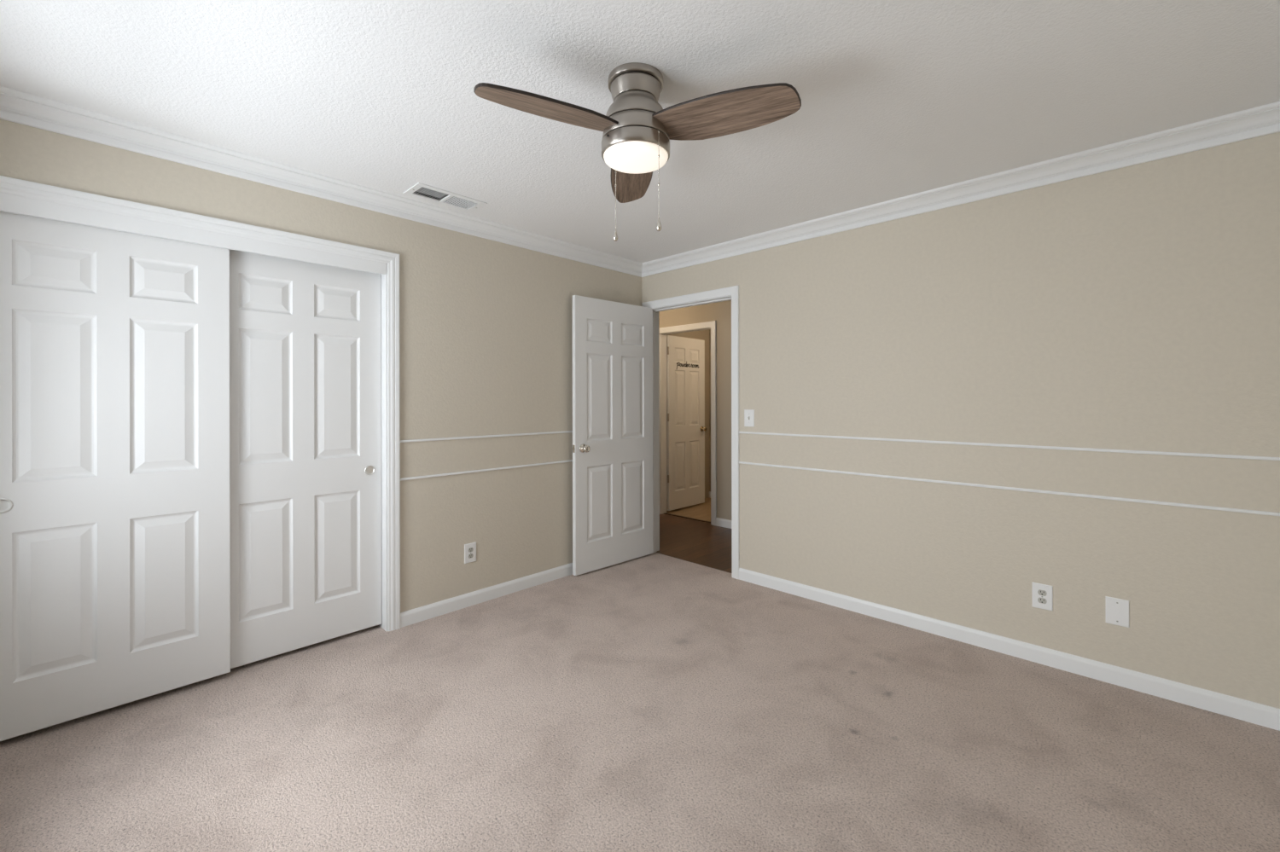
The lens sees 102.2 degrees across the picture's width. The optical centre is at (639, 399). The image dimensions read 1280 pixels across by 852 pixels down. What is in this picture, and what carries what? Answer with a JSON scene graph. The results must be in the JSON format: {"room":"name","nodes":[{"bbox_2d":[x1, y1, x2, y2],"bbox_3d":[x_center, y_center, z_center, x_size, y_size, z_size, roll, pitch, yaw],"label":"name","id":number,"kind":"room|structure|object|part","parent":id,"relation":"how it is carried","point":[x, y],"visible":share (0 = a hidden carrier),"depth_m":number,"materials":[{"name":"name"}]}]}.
{"room":"empty bedroom","nodes":[
{"label":"empty bedroom","id":0,"kind":"room"},
{"bbox_2d":[0,118,641,612],"bbox_3d":[-1.330,0.084,3.103,0.125,2.440,4.020,0,0,44],"label":"wall","id":1,"kind":"structure","parent":0,"point":[485,325],"depth_m":3.21,"materials":[{"name":"beige paint"}]},
{"bbox_2d":[0,211,230,741],"bbox_3d":[-2.197,0.269,2.157,0.039,2.018,0.764,0,0,44],"label":"door","id":2,"kind":"structure","parent":1,"relation":"in","point":[115,535],"depth_m":2.13,"materials":[{"name":"white paint"}]},
{"bbox_3d":[-2.388,0.398,1.933,0.005,0.056,0.056,0,0,44],"label":"finger pull","id":3,"kind":"part","parent":2,"relation":"part of","materials":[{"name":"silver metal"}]},
{"bbox_2d":[0,175,400,631],"bbox_3d":[-1.977,0.237,2.413,0.144,2.135,1.612,0,0,44],"label":"door frame","id":4,"kind":"structure","parent":1,"relation":"attached to","point":[17,196],"depth_m":2.60,"materials":[{"name":"white paint"}]},
{"bbox_2d":[229,249,381,669],"bbox_3d":[-1.750,0.270,2.684,0.039,2.021,0.764,0,0,44],"label":"door","id":5,"kind":"structure","parent":1,"relation":"in","point":[305,337],"depth_m":2.67,"materials":[{"name":"white paint"}]},
{"bbox_3d":[-1.517,0.396,2.902,0.005,0.056,0.056,0,0,44],"label":"finger pull","id":6,"kind":"part","parent":5,"relation":"part of","materials":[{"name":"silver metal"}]},
{"bbox_2d":[0,86,642,277],"bbox_3d":[-1.256,-1.091,3.030,0.086,0.090,3.770,0,0,44],"label":"crown molding","id":7,"kind":"structure","parent":1,"relation":"attached to","point":[18,107],"depth_m":2.46,"materials":[{"name":"white paint"}]},
{"bbox_2d":[464,541,476,564],"bbox_3d":[-1.073,0.970,3.273,0.008,0.122,0.080,0,0,44],"label":"wall outlet","id":8,"kind":"object","parent":1,"relation":"attached to","point":[469,549],"visible":1,"depth_m":3.27,"materials":[{"name":"white plastic"}]},
{"bbox_2d":[400,563,572,628],"bbox_3d":[-0.674,1.262,3.685,0.013,0.082,2.025,0,0,44],"label":"baseboard","id":9,"kind":"structure","parent":1,"relation":"attached to","point":[425,613],"depth_m":3.31,"materials":[{"name":"white paint"}]},
{"bbox_2d":[400,459,572,481],"bbox_3d":[-0.677,0.456,3.686,0.010,0.014,2.025,0,0,44],"label":"trim","id":10,"kind":"structure","parent":1,"relation":"attached to","point":[569,461],"depth_m":3.31,"materials":[{"name":"white paint"}]},
{"bbox_2d":[400,430,572,442],"bbox_3d":[-0.677,0.238,3.686,0.010,0.014,2.025,0,0,44],"label":"trim","id":11,"kind":"structure","parent":1,"relation":"attached to","point":[564,432],"depth_m":3.32,"materials":[{"name":"white paint"}]},
{"bbox_2d":[0,498,1279,851],"bbox_3d":[0.171,1.326,3.398,5.430,0.050,6.270,0,0,44],"label":"floor","id":12,"kind":"structure","parent":0,"point":[655,702],"depth_m":1.94,"materials":[{"name":"beige carpet"}]},
{"bbox_2d":[663,512,710,523],"bbox_3d":[0.539,1.320,5.684,0.736,0.042,0.035,0,0,44],"label":"threshold","id":13,"kind":"object","parent":12,"relation":"on","point":[665,513],"visible":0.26,"depth_m":5.69,"materials":[{"name":"brown wood"}]},
{"bbox_2d":[0,0,1279,262],"bbox_3d":[-0.238,-1.198,2.055,4.405,0.120,4.020,0,0,44],"label":"ceiling","id":14,"kind":"structure","parent":0,"point":[899,98],"depth_m":1.86,"materials":[{"name":"white paint"}]},
{"bbox_2d":[402,182,487,212],"bbox_3d":[-1.090,-1.185,2.908,0.200,0.141,0.397,0,0,44],"label":"ceiling vent","id":15,"kind":"object","parent":14,"relation":"in","point":[441,195],"visible":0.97,"depth_m":2.91,"materials":[{"name":"white metal"}]},
{"bbox_2d":[473,62,801,241],"bbox_3d":[-0.025,-0.855,1.750,0.981,0.568,0.968,0,0,44],"label":"ceiling fan","id":16,"kind":"object","parent":14,"relation":"hanging from","point":[637,134],"visible":1,"depth_m":1.73,"materials":[{"name":"brown wood"}]},
{"bbox_3d":[-0.292,-0.936,1.663,0.470,0.010,0.202,0,14,-24],"label":"fan blade","id":17,"kind":"part","parent":16,"relation":"part of","materials":[{"name":"brown wood"}]},
{"bbox_3d":[-0.090,-0.770,1.934,0.009,0.272,0.009,0,0,44],"label":"pull chain","id":18,"kind":"part","parent":16,"relation":"part of","materials":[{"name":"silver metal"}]},
{"bbox_3d":[-0.091,-0.616,1.935,0.018,0.044,0.018,0,0,44],"label":"chain pull","id":19,"kind":"part","parent":16,"relation":"part of","materials":[{"name":"silver metal"}]},
{"bbox_3d":[-0.030,-0.936,2.168,0.202,0.010,0.470,-14,-1,6],"label":"fan blade","id":20,"kind":"part","parent":16,"relation":"part of","materials":[{"name":"brown wood"}]},
{"bbox_3d":[-0.015,-0.858,1.840,0.228,0.023,0.228,0,0,44],"label":"lamp shade","id":21,"kind":"part","parent":16,"relation":"part of","materials":[{"name":"white glass"}]},
{"bbox_3d":[0.063,-0.761,1.748,0.009,0.300,0.009,0,0,44],"label":"pull chain","id":22,"kind":"part","parent":16,"relation":"part of","materials":[{"name":"silver metal"}]},
{"bbox_3d":[0.064,-0.593,1.746,0.018,0.044,0.018,0,0,44],"label":"chain pull","id":23,"kind":"part","parent":16,"relation":"part of","materials":[{"name":"silver metal"}]},
{"bbox_3d":[0.277,-0.937,1.689,0.470,0.010,0.202,0,-14,36],"label":"fan blade","id":24,"kind":"part","parent":16,"relation":"part of","materials":[{"name":"brown wood"}]},
{"bbox_2d":[666,329,710,498],"bbox_3d":[1.397,0.104,5.679,2.390,2.490,1.117,0,0,44],"label":"wall","id":25,"kind":"structure","parent":0,"point":[705,335],"depth_m":6.85,"materials":[{"name":"beige paint"}]},
{"bbox_2d":[659,300,731,520],"bbox_3d":[1.139,0.080,5.084,4.500,2.440,0.100,0,0,44],"label":"wall","id":26,"kind":"structure","parent":0,"point":[720,312],"depth_m":5.30,"materials":[{"name":"beige paint"}]},
{"bbox_2d":[666,335,706,511],"bbox_3d":[0.576,0.268,6.181,0.098,2.025,0.701,0,0,44],"label":"door","id":27,"kind":"structure","parent":26,"relation":"in","point":[686,428],"depth_m":6.17,"materials":[{"name":"white paint"}]},
{"bbox_3d":[0.788,0.360,6.378,0.064,0.064,0.064,0,0,44],"label":"knob","id":28,"kind":"part","parent":27,"relation":"part of","materials":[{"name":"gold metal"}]},
{"bbox_2d":[659,320,716,525],"bbox_3d":[0.519,0.242,5.666,0.832,2.118,0.116,0,0,44],"label":"door frame","id":29,"kind":"structure","parent":26,"relation":"attached to","point":[707,325],"depth_m":5.67,"materials":[{"name":"white paint"}]},
{"bbox_2d":[715,517,731,529],"bbox_3d":[1.757,1.258,4.415,2.684,0.082,0.013,0,0,44],"label":"baseboard","id":30,"kind":"structure","parent":26,"relation":"attached to","point":[719,522],"depth_m":5.28,"materials":[{"name":"white paint"}]},
{"bbox_2d":[641,132,1279,709],"bbox_3d":[1.382,0.079,3.202,3.655,2.440,0.125,0,0,44],"label":"wall","id":31,"kind":"structure","parent":0,"point":[1137,307],"depth_m":2.54,"materials":[{"name":"beige paint"}]},
{"bbox_2d":[572,295,653,575],"bbox_3d":[-0.169,0.260,4.057,0.845,2.056,0.100,0,0,-45],"label":"door","id":32,"kind":"structure","parent":31,"relation":"in","point":[613,341],"depth_m":4.02,"materials":[{"name":"white paint"}]},
{"bbox_3d":[-0.402,0.359,3.800,0.064,0.064,0.064,0,0,-44],"label":"knob","id":33,"kind":"part","parent":32,"relation":"part of","materials":[{"name":"silver metal"}]},
{"bbox_2d":[642,285,739,579],"bbox_3d":[0.419,0.236,4.125,0.958,2.129,0.157,0,0,44],"label":"door frame","id":34,"kind":"structure","parent":31,"relation":"attached to","point":[731,293],"depth_m":3.84,"materials":[{"name":"white paint"}]},
{"bbox_2d":[744,409,754,426],"bbox_3d":[0.775,0.131,3.685,0.080,0.122,0.016,0,0,44],"label":"light switch","id":35,"kind":"object","parent":31,"relation":"attached to","point":[748,414],"visible":1,"depth_m":3.68,"materials":[{"name":"white plastic"}]},
{"bbox_2d":[641,101,1279,277],"bbox_3d":[1.262,-1.096,3.169,3.530,0.090,0.086,0,0,44],"label":"crown molding","id":36,"kind":"structure","parent":31,"relation":"attached to","point":[1265,119],"depth_m":2.58,"materials":[{"name":"white paint"}]},
{"bbox_2d":[738,568,1279,731],"bbox_3d":[1.642,1.258,2.859,2.558,0.082,0.013,0,0,44],"label":"baseboard","id":37,"kind":"structure","parent":31,"relation":"attached to","point":[1243,710],"depth_m":2.52,"materials":[{"name":"white paint"}]},
{"bbox_2d":[738,461,1279,516],"bbox_3d":[1.642,0.452,2.860,2.558,0.014,0.010,0,0,44],"label":"trim","id":38,"kind":"structure","parent":31,"relation":"attached to","point":[1272,514],"depth_m":2.52,"materials":[{"name":"white paint"}]},
{"bbox_2d":[738,431,1279,460],"bbox_3d":[1.641,0.234,2.860,2.558,0.014,0.010,0,0,44],"label":"trim","id":39,"kind":"structure","parent":31,"relation":"attached to","point":[1266,458],"depth_m":2.52,"materials":[{"name":"white paint"}]},
{"bbox_2d":[1032,582,1053,611],"bbox_3d":[1.978,0.968,2.541,0.080,0.122,0.008,0,0,44],"label":"wall outlet","id":40,"kind":"object","parent":31,"relation":"attached to","point":[1042,594],"visible":1,"depth_m":2.54,"materials":[{"name":"white plastic"}]},
{"bbox_2d":[1037,598,1047,604],"bbox_3d":[1.977,0.988,2.539,0.034,0.026,0.003,0,0,44],"label":"receptacle","id":41,"kind":"object","parent":40,"relation":"attached to","point":[1040,601],"depth_m":2.54,"materials":[{"name":"white plastic"}]},
{"bbox_2d":[1037,589,1047,596],"bbox_3d":[1.976,0.949,2.539,0.034,0.026,0.003,0,0,44],"label":"receptacle","id":42,"kind":"object","parent":40,"relation":"attached to","point":[1040,592],"depth_m":2.54,"materials":[{"name":"white plastic"}]},
{"bbox_2d":[1105,596,1129,628],"bbox_3d":[2.174,0.967,2.354,0.080,0.122,0.007,0,0,44],"label":"blank plate","id":43,"kind":"object","parent":31,"relation":"attached to","point":[1117,610],"visible":1,"depth_m":2.35,"materials":[{"name":"white plastic"}]}
]}

